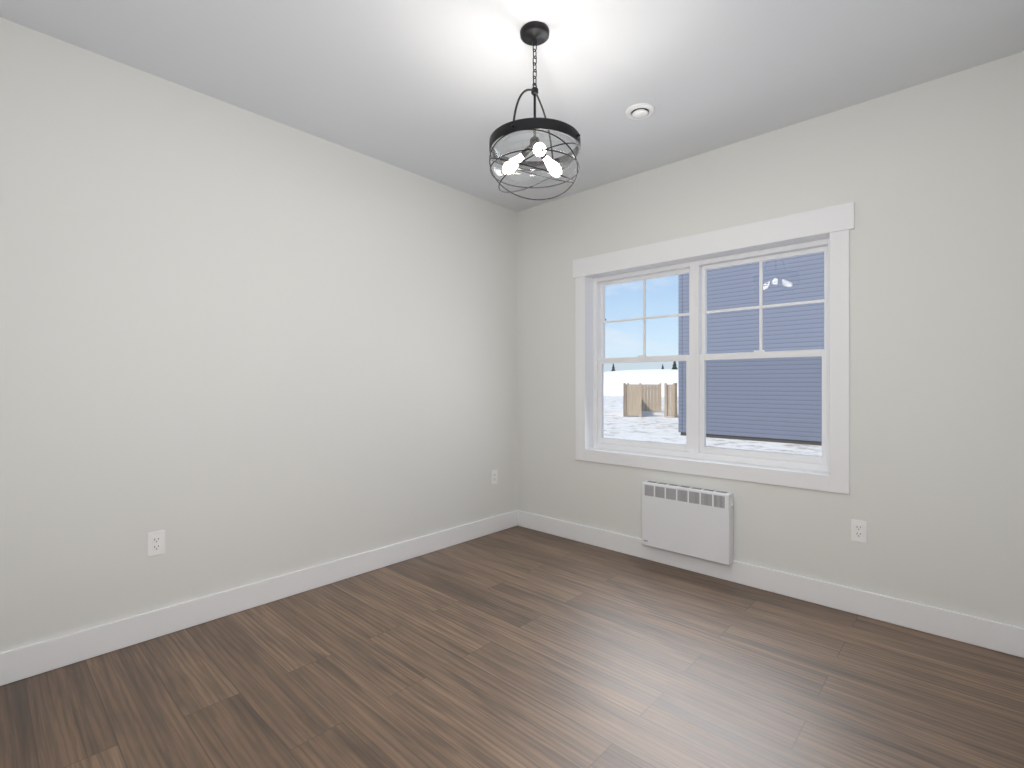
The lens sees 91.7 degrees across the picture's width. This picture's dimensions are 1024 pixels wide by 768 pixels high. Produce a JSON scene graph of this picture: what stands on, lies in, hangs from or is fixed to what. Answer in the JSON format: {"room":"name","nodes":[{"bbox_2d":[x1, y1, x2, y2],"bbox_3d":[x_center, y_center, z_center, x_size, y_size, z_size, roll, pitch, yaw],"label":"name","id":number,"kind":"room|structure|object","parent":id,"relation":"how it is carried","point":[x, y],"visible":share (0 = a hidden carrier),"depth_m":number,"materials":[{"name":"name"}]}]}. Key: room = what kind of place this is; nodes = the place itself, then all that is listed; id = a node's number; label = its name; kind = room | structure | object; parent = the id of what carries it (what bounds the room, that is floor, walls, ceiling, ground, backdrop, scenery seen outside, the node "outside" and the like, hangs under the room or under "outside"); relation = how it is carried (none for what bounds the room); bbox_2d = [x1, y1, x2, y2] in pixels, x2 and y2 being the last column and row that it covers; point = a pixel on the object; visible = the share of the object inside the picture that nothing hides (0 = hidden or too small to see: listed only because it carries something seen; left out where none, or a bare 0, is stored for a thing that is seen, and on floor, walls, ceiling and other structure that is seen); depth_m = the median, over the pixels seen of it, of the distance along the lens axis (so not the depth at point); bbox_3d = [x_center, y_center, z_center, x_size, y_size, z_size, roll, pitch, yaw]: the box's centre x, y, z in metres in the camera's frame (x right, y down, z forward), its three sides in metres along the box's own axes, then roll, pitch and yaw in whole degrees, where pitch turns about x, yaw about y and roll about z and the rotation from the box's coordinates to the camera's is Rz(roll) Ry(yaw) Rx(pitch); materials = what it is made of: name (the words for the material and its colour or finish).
{"room":"empty dining room","nodes":[
{"label":"empty dining room","id":0,"kind":"room"},
{"bbox_2d":[0,17,516,652],"bbox_3d":[-1.204,-0.133,3.088,0.200,2.700,3.860,0,0,43],"label":"wall","id":1,"kind":"structure","parent":0,"point":[240,347],"depth_m":2.57,"materials":[{"name":"white paint"}]},
{"bbox_2d":[147,530,164,556],"bbox_3d":[-1.710,0.767,2.389,0.009,0.114,0.070,0,0,43],"label":"electrical outlet","id":2,"kind":"object","parent":1,"relation":"attached to","point":[155,543],"visible":1,"depth_m":2.38,"materials":[{"name":"white plastic"}]},
{"bbox_2d":[0,510,516,685],"bbox_3d":[-1.125,1.151,3.015,0.015,0.132,3.460,0,0,43],"label":"baseboard","id":3,"kind":"structure","parent":1,"relation":"attached to","point":[24,662],"depth_m":2.56,"materials":[{"name":"white wood"}]},
{"bbox_2d":[491,470,496,484],"bbox_3d":[-0.145,0.764,4.075,0.009,0.114,0.070,0,0,43],"label":"electrical outlet","id":4,"kind":"object","parent":1,"relation":"attached to","point":[493,476],"visible":1,"depth_m":4.07,"materials":[{"name":"white plastic"}]},
{"bbox_2d":[0,525,1023,767],"bbox_3d":[0.013,1.247,1.958,3.520,0.060,3.860,0,0,43],"label":"floor","id":5,"kind":"structure","parent":0,"point":[517,646],"depth_m":2.02,"materials":[{"name":"brown wood"}]},
{"bbox_2d":[0,0,1023,211],"bbox_3d":[0.013,-1.533,1.958,3.520,0.100,3.860,0,0,43],"label":"ceiling","id":6,"kind":"structure","parent":0,"point":[433,90],"depth_m":2.29,"materials":[{"name":"white paint"}]},
{"bbox_2d":[489,21,580,199],"bbox_3d":[0.096,-1.155,2.089,0.394,0.656,0.383,0,0,43],"label":"pendant light","id":7,"kind":"object","parent":6,"relation":"hanging from","point":[534,33],"visible":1,"depth_m":2.06,"materials":[{"name":"black metal"}]},
{"bbox_2d":[625,103,654,119],"bbox_3d":[0.695,-1.471,2.698,0.158,0.024,0.158,0,0,43],"label":"ceiling vent","id":8,"kind":"object","parent":6,"relation":"in","point":[639,111],"visible":1,"depth_m":2.67,"materials":[{"name":"white plastic"}]},
{"bbox_2d":[517,51,1023,627],"bbox_3d":[1.258,-0.133,3.300,3.120,2.700,0.200,0,0,43],"label":"wall","id":9,"kind":"structure","parent":0,"point":[927,179],"depth_m":2.55,"materials":[{"name":"white paint"}]},
{"bbox_2d":[642,480,732,564],"bbox_3d":[1.128,0.882,3.223,0.589,0.431,0.089,0,0,43],"label":"heater","id":10,"kind":"object","parent":9,"relation":"attached to","point":[690,521],"visible":1,"depth_m":3.17,"materials":[{"name":"white metal"}]},
{"bbox_2d":[573,202,854,493],"bbox_3d":[1.211,-0.188,3.320,1.821,1.550,0.214,0,0,43],"label":"window unit","id":11,"kind":"structure","parent":9,"relation":"in","point":[826,231],"depth_m":3.19,"materials":[{"name":"white"}]},
{"bbox_2d":[851,519,866,542],"bbox_3d":[1.833,0.777,2.624,0.070,0.114,0.009,0,0,43],"label":"outlet","id":12,"kind":"object","parent":9,"relation":"attached to","point":[858,530],"visible":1,"depth_m":2.62,"materials":[{"name":"white plastic"}]},
{"bbox_2d":[517,510,1023,657],"bbox_3d":[1.185,1.151,3.221,3.120,0.132,0.015,0,0,43],"label":"baseboard","id":13,"kind":"structure","parent":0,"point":[988,634],"depth_m":2.73,"materials":[{"name":"white wood"}]},
{"label":"outside","id":14,"kind":"structure","parent":0,"visible":0},
{"bbox_2d":[604,396,821,455],"bbox_3d":[54.558,1.667,63.011,180.000,0.500,159.750,0,0,43],"label":"snow","id":15,"kind":"object","parent":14,"point":[658,432],"depth_m":14.22,"materials":[{"name":"white snow"}]},
{"bbox_2d":[604,361,677,396],"bbox_3d":[20.240,1.836,70.137,67.959,10.939,31.980,0,0,43],"label":"hill","id":16,"kind":"structure","parent":15,"relation":"on","point":[636,373],"depth_m":62.61,"materials":[{"name":"white snow"}]},
{"bbox_2d":[623,383,676,417],"bbox_3d":[6.412,0.687,23.080,2.220,1.460,3.800,0,0,16],"label":"fence","id":17,"kind":"object","parent":15,"relation":"on","point":[628,391],"depth_m":21.52,"materials":[{"name":"brown wood"}]},
{"bbox_2d":[678,252,823,445],"bbox_3d":[13.214,-2.408,11.167,16.860,7.650,8.800,0,0,43],"label":"house","id":18,"kind":"structure","parent":15,"relation":"on","point":[786,294],"depth_m":12.23,"materials":[{"name":"blue"}]}
]}

